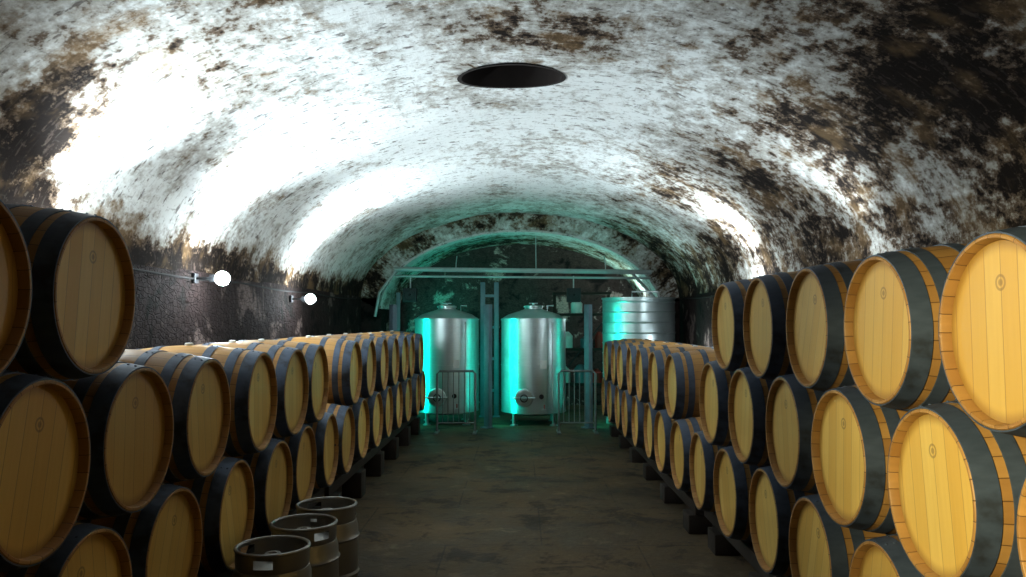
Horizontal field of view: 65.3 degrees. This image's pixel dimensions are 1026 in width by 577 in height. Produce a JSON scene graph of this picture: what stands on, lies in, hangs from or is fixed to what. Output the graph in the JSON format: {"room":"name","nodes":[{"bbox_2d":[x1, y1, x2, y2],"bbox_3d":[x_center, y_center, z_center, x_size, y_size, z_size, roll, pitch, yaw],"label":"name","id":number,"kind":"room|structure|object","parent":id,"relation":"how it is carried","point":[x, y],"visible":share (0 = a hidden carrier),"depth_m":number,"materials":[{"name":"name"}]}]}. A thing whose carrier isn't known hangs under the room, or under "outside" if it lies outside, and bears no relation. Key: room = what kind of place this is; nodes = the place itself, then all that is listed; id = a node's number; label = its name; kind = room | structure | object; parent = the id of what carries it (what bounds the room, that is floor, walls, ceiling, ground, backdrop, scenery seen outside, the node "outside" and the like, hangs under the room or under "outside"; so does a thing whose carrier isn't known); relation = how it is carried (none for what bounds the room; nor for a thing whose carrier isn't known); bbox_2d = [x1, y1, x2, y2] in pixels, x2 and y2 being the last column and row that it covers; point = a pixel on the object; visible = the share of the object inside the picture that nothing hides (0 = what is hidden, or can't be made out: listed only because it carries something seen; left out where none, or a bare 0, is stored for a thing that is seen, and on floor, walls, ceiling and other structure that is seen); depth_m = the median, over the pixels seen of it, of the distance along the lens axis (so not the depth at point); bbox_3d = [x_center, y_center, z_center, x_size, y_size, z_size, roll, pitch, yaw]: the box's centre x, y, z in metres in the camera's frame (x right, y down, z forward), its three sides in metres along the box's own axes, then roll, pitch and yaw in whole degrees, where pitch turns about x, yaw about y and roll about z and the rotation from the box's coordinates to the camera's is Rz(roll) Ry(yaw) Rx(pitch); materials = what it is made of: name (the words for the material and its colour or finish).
{"room":"wine cellar","nodes":[
{"label":"wine cellar","id":0,"kind":"room"},
{"bbox_2d":[125,264,360,348],"bbox_3d":[-3.041,0.948,6.736,0.200,2.270,21.486,0,-2,1],"label":"wall","id":1,"kind":"structure","parent":0,"point":[170,311],"depth_m":8.10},
{"bbox_2d":[192,271,229,284],"bbox_3d":[-2.766,-0.093,7.339,0.330,0.130,0.130,0,-2,1],"label":"wall lamp","id":2,"kind":"object","parent":1,"relation":"attached to","point":[221,278],"visible":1,"depth_m":7.30,"materials":[{"name":"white glass"}]},
{"bbox_2d":[133,268,355,299],"bbox_3d":[-2.926,-0.123,6.787,0.020,0.044,15.500,0,-2,1],"label":"cable conduit","id":3,"kind":"object","parent":1,"relation":"attached to","point":[134,269],"visible":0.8,"depth_m":8.45,"materials":[{"name":"grey metal"}]},
{"bbox_2d":[289,294,315,303],"bbox_3d":[-2.739,0.136,10.428,0.330,0.130,0.130,0,-2,1],"label":"wall lamp","id":4,"kind":"object","parent":1,"relation":"attached to","point":[310,298],"visible":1,"depth_m":10.39,"materials":[{"name":"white glass"}]},
{"bbox_2d":[361,298,386,332],"bbox_3d":[-2.675,1.319,15.368,0.380,2.250,0.600,0,-2,1],"label":"wall","id":5,"kind":"structure","parent":0,"point":[369,323],"depth_m":15.10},
{"bbox_2d":[198,405,756,576],"bbox_3d":[0.059,2.180,6.657,6.400,0.200,21.886,0,-2,1],"label":"floor","id":6,"kind":"structure","parent":0,"point":[527,499],"depth_m":7.69,"materials":[{"name":"concrete"}]},
{"bbox_2d":[204,488,324,576],"bbox_3d":[-2.020,1.780,4.517,0.800,0.422,5.320,0,-2,1],"label":"rack","id":7,"kind":"object","parent":6,"relation":"on","point":[319,492],"visible":0.06,"depth_m":6.11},
{"bbox_2d":[0,521,132,576],"bbox_3d":[-2.039,1.211,3.020,0.922,0.716,0.704,0,-2,1],"label":"wine barrel","id":8,"kind":"object","parent":7,"relation":"on","point":[89,550],"visible":0.56,"depth_m":3.03,"materials":[{"name":"brown wood"}]},
{"bbox_2d":[78,483,202,576],"bbox_3d":[-2.044,1.248,3.779,0.923,0.705,0.704,0,-2,2],"label":"wine barrel","id":9,"kind":"object","parent":7,"relation":"on","point":[164,538],"visible":0.39,"depth_m":3.72,"materials":[{"name":"brown wood"}]},
{"bbox_2d":[64,361,173,520],"bbox_3d":[-2.040,0.632,3.425,0.922,0.728,0.713,0,-3,2],"label":"wine barrel","id":10,"kind":"object","parent":9,"relation":"on","point":[128,407],"visible":0.48,"depth_m":3.33,"materials":[{"name":"brown wood"}]},
{"bbox_2d":[118,349,230,482],"bbox_3d":[-2.040,0.664,4.184,0.922,0.716,0.703,0,-2,0],"label":"wine barrel","id":11,"kind":"object","parent":9,"relation":"on","point":[198,386],"visible":0.34,"depth_m":4.08,"materials":[{"name":"brown wood"}]},
{"bbox_2d":[166,456,254,576],"bbox_3d":[-2.018,1.281,4.538,0.920,0.704,0.704,0,-2,-1],"label":"wine barrel","id":12,"kind":"object","parent":7,"relation":"on","point":[226,497],"visible":0.3,"depth_m":4.41,"materials":[{"name":"brown wood"}]},
{"bbox_2d":[137,343,277,456],"bbox_3d":[-2.000,0.695,4.943,0.923,0.718,0.704,0,-2,-1],"label":"wine barrel","id":13,"kind":"object","parent":12,"relation":"on","point":[251,374],"visible":0.41,"depth_m":4.82,"materials":[{"name":"brown wood"}]},
{"bbox_2d":[234,438,292,538],"bbox_3d":[-2.000,1.306,5.298,0.922,0.717,0.704,0,-2,1],"label":"wine barrel","id":14,"kind":"object","parent":7,"relation":"on","point":[272,468],"visible":0.18,"depth_m":5.19,"materials":[{"name":"brown wood"}]},
{"bbox_2d":[193,340,308,438],"bbox_3d":[-1.994,0.728,5.702,0.926,0.717,0.704,0,-2,2],"label":"wine barrel","id":15,"kind":"object","parent":14,"relation":"on","point":[290,364],"visible":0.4,"depth_m":5.62,"materials":[{"name":"brown wood"}]},
{"bbox_2d":[278,424,316,510],"bbox_3d":[-2.019,1.339,6.057,0.920,0.715,0.704,0,-2,0],"label":"wine barrel","id":16,"kind":"object","parent":7,"relation":"on","point":[302,446],"visible":0.16,"depth_m":6.06,"materials":[{"name":"brown wood"}]},
{"bbox_2d":[306,412,338,489],"bbox_3d":[-2.006,1.371,6.816,0.922,0.715,0.704,0,-2,-1],"label":"wine barrel","id":17,"kind":"object","parent":7,"relation":"on","point":[325,431],"visible":0.24,"depth_m":6.74,"materials":[{"name":"brown wood"}]},
{"bbox_2d":[236,339,328,423],"bbox_3d":[-2.014,0.761,6.462,0.921,0.714,0.704,0,-2,0],"label":"wine barrel","id":18,"kind":"object","parent":17,"relation":"on","point":[315,355],"visible":0.28,"depth_m":6.42,"materials":[{"name":"brown wood"}]},
{"bbox_3d":[-2.041,1.179,2.261,0.920,0.718,0.704,0,-2,1],"label":"wine barrel","id":19,"kind":"object","parent":7,"relation":"on","visible":0},
{"bbox_2d":[0,369,90,571],"bbox_3d":[-2.024,0.602,2.665,0.922,0.714,0.704,0,-2,0],"label":"wine barrel","id":20,"kind":"object","parent":19,"relation":"on","point":[45,443],"visible":1,"depth_m":2.69,"materials":[{"name":"brown wood"}]},
{"bbox_2d":[0,199,31,375],"bbox_3d":[-2.028,-0.011,2.310,0.922,0.730,0.714,0,-2,0],"label":"wine barrel","id":21,"kind":"object","parent":20,"relation":"on","point":[15,265],"visible":1,"depth_m":2.54,"materials":[{"name":"brown wood"}]},
{"bbox_2d":[5,204,135,381],"bbox_3d":[-2.048,0.021,3.070,0.923,0.718,0.704,0,-2,0],"label":"wine barrel","id":22,"kind":"object","parent":20,"relation":"on","point":[80,324],"visible":0.84,"depth_m":2.96,"materials":[{"name":"brown wood"}]},
{"bbox_2d":[232,535,311,576],"bbox_3d":[-1.272,1.667,4.225,0.426,0.623,0.426,1,-3,-17],"label":"steel keg","id":23,"kind":"object","parent":6,"relation":"on","point":[273,555],"visible":1,"depth_m":4.14,"materials":[{"name":"silver metal"}]},
{"bbox_2d":[269,513,339,576],"bbox_3d":[-1.238,1.688,4.724,0.426,0.623,0.426,-1,-3,27],"label":"steel keg","id":24,"kind":"object","parent":6,"relation":"on","point":[324,548],"visible":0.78,"depth_m":4.65,"materials":[{"name":"silver metal"}]},
{"bbox_2d":[296,496,359,576],"bbox_3d":[-1.214,1.708,5.204,0.426,0.623,0.426,1,-3,-24],"label":"steel keg","id":25,"kind":"object","parent":6,"relation":"on","point":[343,509],"visible":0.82,"depth_m":5.10,"materials":[{"name":"silver metal"}]},
{"bbox_2d":[315,416,419,505],"bbox_3d":[-1.931,2.011,10.052,0.800,0.422,6.080,0,-2,1],"label":"rack","id":26,"kind":"object","parent":6,"relation":"on","point":[353,484],"visible":0.16,"depth_m":9.31,"materials":[{"name":"brown wood"}]},
{"bbox_2d":[325,403,354,475],"bbox_3d":[-1.980,1.394,7.416,0.925,0.732,0.715,0,-2,0],"label":"wine barrel","id":27,"kind":"object","parent":26,"relation":"on","point":[344,415],"visible":0.22,"depth_m":7.38,"materials":[{"name":"brown wood"}]},
{"bbox_2d":[273,335,361,405],"bbox_3d":[-1.990,0.816,7.820,0.922,0.717,0.703,0,-2,0],"label":"wine barrel","id":28,"kind":"object","parent":27,"relation":"on","point":[344,357],"visible":0.41,"depth_m":7.61,"materials":[{"name":"brown wood"}]},
{"bbox_2d":[349,397,369,460],"bbox_3d":[-1.980,1.428,8.175,0.923,0.714,0.704,0,-2,1],"label":"wine barrel","id":29,"kind":"object","parent":26,"relation":"on","point":[361,409],"visible":0.2,"depth_m":8.18,"materials":[{"name":"brown wood"}]},
{"bbox_2d":[311,334,375,397],"bbox_3d":[-1.974,0.847,8.580,0.923,0.718,0.703,0,-2,0],"label":"wine barrel","id":30,"kind":"object","parent":29,"relation":"on","point":[367,346],"visible":0.24,"depth_m":8.51,"materials":[{"name":"brown wood"}]},
{"bbox_2d":[365,391,382,448],"bbox_3d":[-1.961,1.464,8.934,0.924,0.706,0.704,0,-2,2],"label":"wine barrel","id":31,"kind":"object","parent":26,"relation":"on","point":[375,404],"visible":0.25,"depth_m":8.93,"materials":[{"name":"brown wood"}]},
{"bbox_2d":[331,333,388,391],"bbox_3d":[-1.955,0.879,9.339,0.921,0.740,0.724,0,-1,0],"label":"wine barrel","id":32,"kind":"object","parent":31,"relation":"on","point":[381,347],"visible":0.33,"depth_m":9.26,"materials":[{"name":"brown wood"}]},
{"bbox_2d":[380,386,392,438],"bbox_3d":[-1.956,1.493,9.694,0.925,0.711,0.703,0,-2,-1],"label":"wine barrel","id":33,"kind":"object","parent":26,"relation":"on","point":[387,397],"visible":0.19,"depth_m":9.73,"materials":[{"name":"brown wood"}]},
{"bbox_2d":[348,333,398,386],"bbox_3d":[-1.937,0.916,10.098,0.920,0.708,0.704,0,-2,0],"label":"wine barrel","id":34,"kind":"object","parent":33,"relation":"on","point":[392,342],"visible":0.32,"depth_m":10.04,"materials":[{"name":"brown wood"}]},
{"bbox_2d":[391,381,402,429],"bbox_3d":[-1.939,1.525,10.453,0.926,0.712,0.704,0,-2,0],"label":"wine barrel","id":35,"kind":"object","parent":26,"relation":"on","point":[397,393],"visible":0.19,"depth_m":10.47,"materials":[{"name":"brown wood"}]},
{"bbox_2d":[401,378,411,422],"bbox_3d":[-1.916,1.554,11.212,0.925,0.718,0.704,0,-2,2],"label":"wine barrel","id":36,"kind":"object","parent":26,"relation":"on","point":[406,385],"visible":0.12,"depth_m":11.20,"materials":[{"name":"brown wood"}]},
{"bbox_2d":[367,333,408,381],"bbox_3d":[-1.917,0.950,10.857,0.921,0.703,0.703,0,-2,1],"label":"wine barrel","id":37,"kind":"object","parent":36,"relation":"on","point":[402,340],"visible":0.27,"depth_m":10.81,"materials":[{"name":"brown wood"}]},
{"bbox_2d":[367,331,414,377],"bbox_3d":[-1.921,0.977,11.617,0.927,0.713,0.704,0,-2,1],"label":"wine barrel","id":38,"kind":"object","parent":36,"relation":"on","point":[411,344],"visible":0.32,"depth_m":11.66,"materials":[{"name":"brown wood"}]},
{"bbox_2d":[410,373,419,415],"bbox_3d":[-1.878,1.585,11.971,0.920,0.718,0.704,0,-2,0],"label":"wine barrel","id":39,"kind":"object","parent":26,"relation":"on","point":[415,380],"visible":0.23,"depth_m":11.81,"materials":[{"name":"brown wood"}]},
{"bbox_2d":[379,330,423,373],"bbox_3d":[-1.879,1.006,12.376,0.921,0.718,0.704,0,-2,0],"label":"wine barrel","id":40,"kind":"object","parent":39,"relation":"on","point":[418,339],"visible":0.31,"depth_m":12.29,"materials":[{"name":"brown wood"}]},
{"bbox_2d":[419,371,425,410],"bbox_3d":[-1.881,1.621,12.730,0.922,0.711,0.704,0,-2,1],"label":"wine barrel","id":41,"kind":"object","parent":26,"relation":"on","point":[422,375],"visible":0.11,"depth_m":12.85,"materials":[{"name":"brown wood"}]},
{"bbox_2d":[389,304,396,330],"bbox_3d":[-2.080,1.325,13.718,0.160,2.100,0.160,2,-3,-42],"label":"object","id":42,"kind":"object","parent":6,"relation":"on","point":[392,308],"visible":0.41,"depth_m":13.73,"materials":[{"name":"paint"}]},
{"bbox_2d":[396,292,399,331],"bbox_3d":[-2.357,1.282,16.268,0.160,2.400,0.160,0,-2,-6],"label":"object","id":43,"kind":"object","parent":6,"relation":"on","point":[397,293],"visible":0.41,"depth_m":16.25,"materials":[{"name":"blue paint"}]},
{"bbox_2d":[414,303,478,425],"bbox_3d":[-1.189,1.330,14.363,1.166,2.144,1.262,0,-2,-5],"label":"tank","id":44,"kind":"object","parent":6,"relation":"on","point":[450,335],"visible":0.83,"depth_m":13.91,"materials":[{"name":"metal"}]},
{"bbox_2d":[434,370,477,434],"bbox_3d":[-0.925,1.837,13.022,0.680,1.019,0.420,0,-2,1],"label":"metal barrier","id":45,"kind":"object","parent":6,"relation":"on","point":[437,431],"visible":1,"depth_m":13.01,"materials":[{"name":"metal"}]},
{"bbox_2d":[480,304,493,428],"bbox_3d":[-0.440,1.322,13.654,0.160,2.100,0.160,-2,-3,41],"label":"post","id":46,"kind":"object","parent":6,"relation":"on","point":[487,307],"visible":1,"depth_m":13.63,"materials":[{"name":"grey metal"}]},
{"bbox_2d":[479,282,499,416],"bbox_3d":[-0.446,1.159,15.245,0.400,2.560,0.160,0,-2,1],"label":"column","id":47,"kind":"structure","parent":6,"relation":"on","point":[495,311],"depth_m":15.22,"materials":[{"name":"grey metal"}]},
{"bbox_2d":[501,303,565,425],"bbox_3d":[0.365,1.325,14.249,1.166,2.144,1.262,0,-2,1],"label":"tank","id":48,"kind":"object","parent":6,"relation":"on","point":[533,338],"visible":0.97,"depth_m":13.81,"materials":[{"name":"metal"}]},
{"bbox_2d":[556,370,598,433],"bbox_3d":[1.045,1.838,13.054,0.660,1.019,0.420,0,-2,1],"label":"metal barrier","id":49,"kind":"object","parent":6,"relation":"on","point":[595,431],"visible":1,"depth_m":13.05,"materials":[{"name":"metal"}]},
{"bbox_2d":[553,292,610,385],"bbox_3d":[1.393,1.278,16.235,1.160,2.405,0.350,0,-2,1],"label":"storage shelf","id":50,"kind":"object","parent":6,"relation":"on","point":[576,307],"visible":0.49,"depth_m":16.13,"materials":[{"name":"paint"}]},
{"bbox_2d":[581,304,593,428],"bbox_3d":[1.270,1.322,13.639,0.160,2.100,0.160,2,-3,-40],"label":"post","id":51,"kind":"object","parent":6,"relation":"on","point":[588,363],"visible":0.98,"depth_m":13.62,"materials":[{"name":"grey metal"}]},
{"bbox_2d":[601,291,675,422],"bbox_3d":[2.245,1.234,14.271,1.316,2.328,1.343,0,-2,1],"label":"tank","id":52,"kind":"object","parent":6,"relation":"on","point":[651,318],"visible":0.46,"depth_m":13.76,"materials":[{"name":"silver metal"}]},
{"bbox_2d":[374,236,654,316],"bbox_3d":[0.208,-0.203,15.047,5.607,1.601,0.337,0,-2,1],"label":"pipes","id":53,"kind":"object","parent":52,"relation":"attached to","point":[402,269],"visible":0.97,"depth_m":14.94,"materials":[{"name":"metal"}]},
{"bbox_2d":[403,276,416,301],"bbox_3d":[-1.920,0.008,14.901,0.260,0.490,0.170,0,-2,1],"label":"hanging sign","id":54,"kind":"object","parent":53,"relation":"attached to","point":[409,294],"visible":1,"depth_m":14.84,"materials":[{"name":"black metal"}]},
{"bbox_2d":[567,276,580,301],"bbox_3d":[1.130,0.007,14.874,0.260,0.490,0.170,0,-2,1],"label":"hanging sign","id":55,"kind":"object","parent":53,"relation":"attached to","point":[573,294],"visible":1,"depth_m":14.81,"materials":[{"name":"black metal"}]},
{"bbox_2d":[610,422,711,533],"bbox_3d":[1.918,2.057,9.956,0.800,0.322,6.360,0,-2,1],"label":"rack","id":56,"kind":"object","parent":6,"relation":"on","point":[694,520],"visible":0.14,"depth_m":7.94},
{"bbox_2d":[601,377,607,416],"bbox_3d":[1.899,1.719,12.773,0.921,0.718,0.704,0,-2,2],"label":"wine barrel","id":57,"kind":"object","parent":56,"relation":"on","point":[604,383],"visible":0.22,"depth_m":12.67,"materials":[{"name":"brown wood"}]},
{"bbox_2d":[603,338,648,381],"bbox_3d":[1.896,1.126,12.398,0.922,0.710,0.704,0,-2,-1],"label":"wine barrel","id":58,"kind":"object","parent":57,"relation":"on","point":[608,344],"visible":0.27,"depth_m":12.33,"materials":[{"name":"brown wood"}]},
{"bbox_2d":[607,380,615,422],"bbox_3d":[1.899,1.685,11.974,0.923,0.718,0.703,0,-2,0],"label":"wine barrel","id":59,"kind":"object","parent":56,"relation":"on","point":[610,388],"visible":0.19,"depth_m":11.83,"materials":[{"name":"brown wood"}]},
{"bbox_2d":[611,339,658,385],"bbox_3d":[1.911,1.092,11.598,0.922,0.711,0.703,0,-2,1],"label":"wine barrel","id":60,"kind":"object","parent":59,"relation":"on","point":[614,348],"visible":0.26,"depth_m":11.55,"materials":[{"name":"brown wood"}]},
{"bbox_2d":[615,385,622,430],"bbox_3d":[1.913,1.653,11.174,0.924,0.716,0.704,0,-2,1],"label":"wine barrel","id":61,"kind":"object","parent":56,"relation":"on","point":[618,393],"visible":0.16,"depth_m":11.28,"materials":[{"name":"brown wood"}]},
{"bbox_2d":[617,340,675,390],"bbox_3d":[1.898,1.056,10.799,0.923,0.718,0.704,0,-2,0],"label":"wine barrel","id":62,"kind":"object","parent":61,"relation":"on","point":[622,348],"visible":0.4,"depth_m":10.72,"materials":[{"name":"brown wood"}]},
{"bbox_2d":[621,389,633,438],"bbox_3d":[1.904,1.620,10.375,0.922,0.715,0.704,0,-2,1],"label":"wine barrel","id":63,"kind":"object","parent":56,"relation":"on","point":[626,406],"visible":0.21,"depth_m":10.26,"materials":[{"name":"brown wood"}]},
{"bbox_2d":[631,395,645,448],"bbox_3d":[1.916,1.589,9.575,0.923,0.710,0.704,0,-2,1],"label":"wine barrel","id":64,"kind":"object","parent":56,"relation":"on","point":[637,415],"visible":0.16,"depth_m":9.40,"materials":[{"name":"brown wood"}]},
{"bbox_2d":[626,342,698,395],"bbox_3d":[1.913,1.028,9.999,0.924,0.706,0.704,0,-2,2],"label":"wine barrel","id":65,"kind":"object","parent":64,"relation":"on","point":[632,350],"visible":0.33,"depth_m":9.94,"materials":[{"name":"brown wood"}]},
{"bbox_2d":[635,344,707,402],"bbox_3d":[1.908,0.995,9.200,0.924,0.707,0.704,0,-2,2],"label":"wine barrel","id":66,"kind":"object","parent":64,"relation":"on","point":[643,354],"visible":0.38,"depth_m":9.10,"materials":[{"name":"brown wood"}]},
{"bbox_2d":[644,402,657,459],"bbox_3d":[1.938,1.555,8.776,0.922,0.711,0.703,0,-2,1],"label":"wine barrel","id":67,"kind":"object","parent":56,"relation":"on","point":[649,413],"visible":0.16,"depth_m":8.86,"materials":[{"name":"brown wood"}]},
{"bbox_2d":[654,409,674,474],"bbox_3d":[1.918,1.518,7.977,0.920,0.718,0.704,0,-2,0],"label":"wine barrel","id":68,"kind":"object","parent":56,"relation":"on","point":[663,423],"visible":0.24,"depth_m":7.94,"materials":[{"name":"brown wood"}]},
{"bbox_2d":[648,345,713,410],"bbox_3d":[1.926,0.955,8.401,0.923,0.718,0.704,0,-2,0],"label":"wine barrel","id":69,"kind":"object","parent":68,"relation":"on","point":[657,359],"visible":0.28,"depth_m":8.30,"materials":[{"name":"brown wood"}]},
{"bbox_2d":[670,417,701,491],"bbox_3d":[1.925,1.486,7.178,0.921,0.716,0.704,0,-2,0],"label":"wine barrel","id":70,"kind":"object","parent":56,"relation":"on","point":[682,430],"visible":0.26,"depth_m":7.10,"materials":[{"name":"brown wood"}]},
{"bbox_2d":[664,349,715,419],"bbox_3d":[1.950,0.923,7.601,0.923,0.715,0.704,0,-2,0],"label":"wine barrel","id":71,"kind":"object","parent":70,"relation":"on","point":[683,370],"visible":0.4,"depth_m":7.37,"materials":[{"name":"brown wood"}]},
{"bbox_2d":[704,511,783,576],"bbox_3d":[1.932,1.791,3.587,0.800,0.322,6.360,0,-2,1],"label":"rack","id":72,"kind":"object","parent":6,"relation":"on","point":[720,545],"visible":0.16,"depth_m":6.16,"materials":[{"name":"brown wood"}]},
{"bbox_2d":[689,430,722,512],"bbox_3d":[1.933,1.452,6.403,0.926,0.717,0.704,0,-2,1],"label":"wine barrel","id":73,"kind":"object","parent":72,"relation":"on","point":[702,455],"visible":0.26,"depth_m":6.33,"materials":[{"name":"brown wood"}]},
{"bbox_2d":[699,360,733,446],"bbox_3d":[1.931,0.856,6.028,0.922,0.718,0.704,0,-2,0],"label":"wine barrel","id":74,"kind":"object","parent":73,"relation":"on","point":[715,381],"visible":0.22,"depth_m":5.94,"materials":[{"name":"brown wood"}]},
{"bbox_2d":[713,446,759,541],"bbox_3d":[1.937,1.423,5.604,0.921,0.710,0.704,0,-2,0],"label":"wine barrel","id":75,"kind":"object","parent":72,"relation":"on","point":[732,478],"visible":0.23,"depth_m":5.49,"materials":[{"name":"brown wood"}]},
{"bbox_2d":[749,466,812,576],"bbox_3d":[1.960,1.391,4.804,0.922,0.706,0.704,0,-2,1],"label":"wine barrel","id":76,"kind":"object","parent":72,"relation":"on","point":[771,505],"visible":0.29,"depth_m":4.75,"materials":[{"name":"brown wood"}]},
{"bbox_2d":[728,367,773,466],"bbox_3d":[1.943,0.824,5.228,0.927,0.714,0.704,0,-2,1],"label":"wine barrel","id":77,"kind":"object","parent":76,"relation":"on","point":[748,394],"visible":0.29,"depth_m":5.13,"materials":[{"name":"brown wood"}]},
{"bbox_2d":[712,279,751,371],"bbox_3d":[1.938,0.264,5.652,0.923,0.710,0.704,0,-2,0],"label":"wine barrel","id":78,"kind":"object","parent":77,"relation":"on","point":[729,299],"visible":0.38,"depth_m":5.57,"materials":[{"name":"brown wood"}]},
{"bbox_2d":[743,269,800,379],"bbox_3d":[1.938,0.227,4.853,0.927,0.716,0.704,0,-2,1],"label":"wine barrel","id":79,"kind":"object","parent":77,"relation":"on","point":[766,299],"visible":0.3,"depth_m":4.75,"materials":[{"name":"brown wood"}]},
{"bbox_2d":[789,494,890,576],"bbox_3d":[1.940,1.357,4.005,0.921,0.706,0.704,0,-2,1],"label":"wine barrel","id":80,"kind":"object","parent":72,"relation":"on","point":[818,546],"visible":0.28,"depth_m":3.95,"materials":[{"name":"brown wood"}]},
{"bbox_2d":[765,374,825,493],"bbox_3d":[1.947,0.790,4.429,0.930,0.715,0.705,0,-2,2],"label":"wine barrel","id":81,"kind":"object","parent":80,"relation":"on","point":[791,406],"visible":0.29,"depth_m":4.37,"materials":[{"name":"brown wood"}]},
{"bbox_2d":[849,534,921,576],"bbox_3d":[1.926,1.321,3.206,0.924,0.712,0.704,0,-2,1],"label":"wine barrel","id":82,"kind":"object","parent":72,"relation":"on","point":[883,556],"visible":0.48,"depth_m":3.25,"materials":[{"name":"brown wood"}]},
{"bbox_2d":[811,384,907,533],"bbox_3d":[1.923,0.755,3.630,0.920,0.718,0.703,0,-2,0],"label":"wine barrel","id":83,"kind":"object","parent":82,"relation":"on","point":[851,436],"visible":0.34,"depth_m":3.52,"materials":[{"name":"brown wood"}]},
{"bbox_2d":[786,259,863,390],"bbox_3d":[1.941,0.200,4.053,0.923,0.703,0.703,0,-2,1],"label":"wine barrel","id":84,"kind":"object","parent":83,"relation":"on","point":[817,294],"visible":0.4,"depth_m":3.96,"materials":[{"name":"brown wood"}]},
{"bbox_2d":[887,399,1025,576],"bbox_3d":[1.923,0.722,2.830,0.922,0.717,0.703,0,-2,0],"label":"wine barrel","id":85,"kind":"object","parent":82,"relation":"on","point":[954,483],"visible":0.83,"depth_m":2.72,"materials":[{"name":"brown wood"}]},
{"bbox_2d":[844,243,967,410],"bbox_3d":[1.928,0.159,3.254,0.923,0.718,0.704,0,-2,0],"label":"wine barrel","id":86,"kind":"object","parent":85,"relation":"on","point":[892,303],"visible":0.61,"depth_m":3.13,"materials":[{"name":"brown wood"}]},
{"bbox_2d":[386,244,636,404],"bbox_3d":[0.154,0.536,17.578,6.400,4.200,0.200,0,-2,1],"label":"wall","id":87,"kind":"structure","parent":0,"point":[514,293],"depth_m":17.50,"materials":[{"name":"stone"}]},
{"bbox_2d":[499,326,500,345],"bbox_3d":[-0.048,1.027,17.350,0.559,0.690,0.198,0,-2,1],"label":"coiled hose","id":88,"kind":"object","parent":87,"relation":"attached to","point":[500,326],"visible":0.16,"depth_m":17.27,"materials":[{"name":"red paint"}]},
{"bbox_2d":[361,213,678,308],"bbox_3d":[0.142,-0.503,16.300,6.100,1.870,2.440,0,-2,1],"label":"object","id":89,"kind":"structure","parent":87,"relation":"attached to","point":[426,248],"depth_m":15.15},
{"bbox_2d":[0,0,1025,297],"bbox_3d":[0.049,-1.033,5.591,6.000,1.632,19.086,0,-2,1],"label":"ceiling","id":90,"kind":"structure","parent":0,"point":[293,143],"depth_m":5.99,"materials":[{"name":"paint"}]},
{"bbox_2d":[457,63,565,88],"bbox_3d":[-0.012,-2.433,6.714,0.910,1.377,0.670,0,-2,1],"label":"shaft","id":91,"kind":"object","parent":90,"relation":"in","point":[500,75],"depth_m":6.95,"materials":[{"name":"black"}]},
{"bbox_2d":[679,291,715,346],"bbox_3d":[3.159,0.945,6.682,0.200,2.270,21.486,0,-2,1],"label":"wall","id":92,"kind":"structure","parent":0,"point":[695,315],"depth_m":13.60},
{"bbox_2d":[685,295,714,299],"bbox_3d":[3.044,-0.125,6.735,0.020,0.044,15.500,0,-2,1],"label":"cable conduit","id":93,"kind":"object","parent":92,"relation":"attached to","point":[713,295],"visible":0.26,"depth_m":13.22,"materials":[{"name":"grey metal"}]},
{"bbox_3d":[1.916,1.251,1.608,0.920,0.718,0.704,0,-8,0],"label":"wine barrel","id":94,"kind":"object","parent":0,"visible":0},
{"bbox_2d":[1016,476,1025,576],"bbox_3d":[1.925,0.688,2.031,0.921,0.718,0.703,0,-2,0],"label":"wine barrel","id":95,"kind":"object","parent":94,"relation":"on","point":[1021,505],"visible":1,"depth_m":2.31,"materials":[{"name":"brown wood"}]},
{"bbox_2d":[938,225,1025,436],"bbox_3d":[1.925,0.126,2.455,0.925,0.743,0.726,0,-4,-1],"label":"wine barrel","id":96,"kind":"object","parent":95,"relation":"on","point":[982,318],"visible":1,"depth_m":2.51,"materials":[{"name":"brown wood"}]}
]}

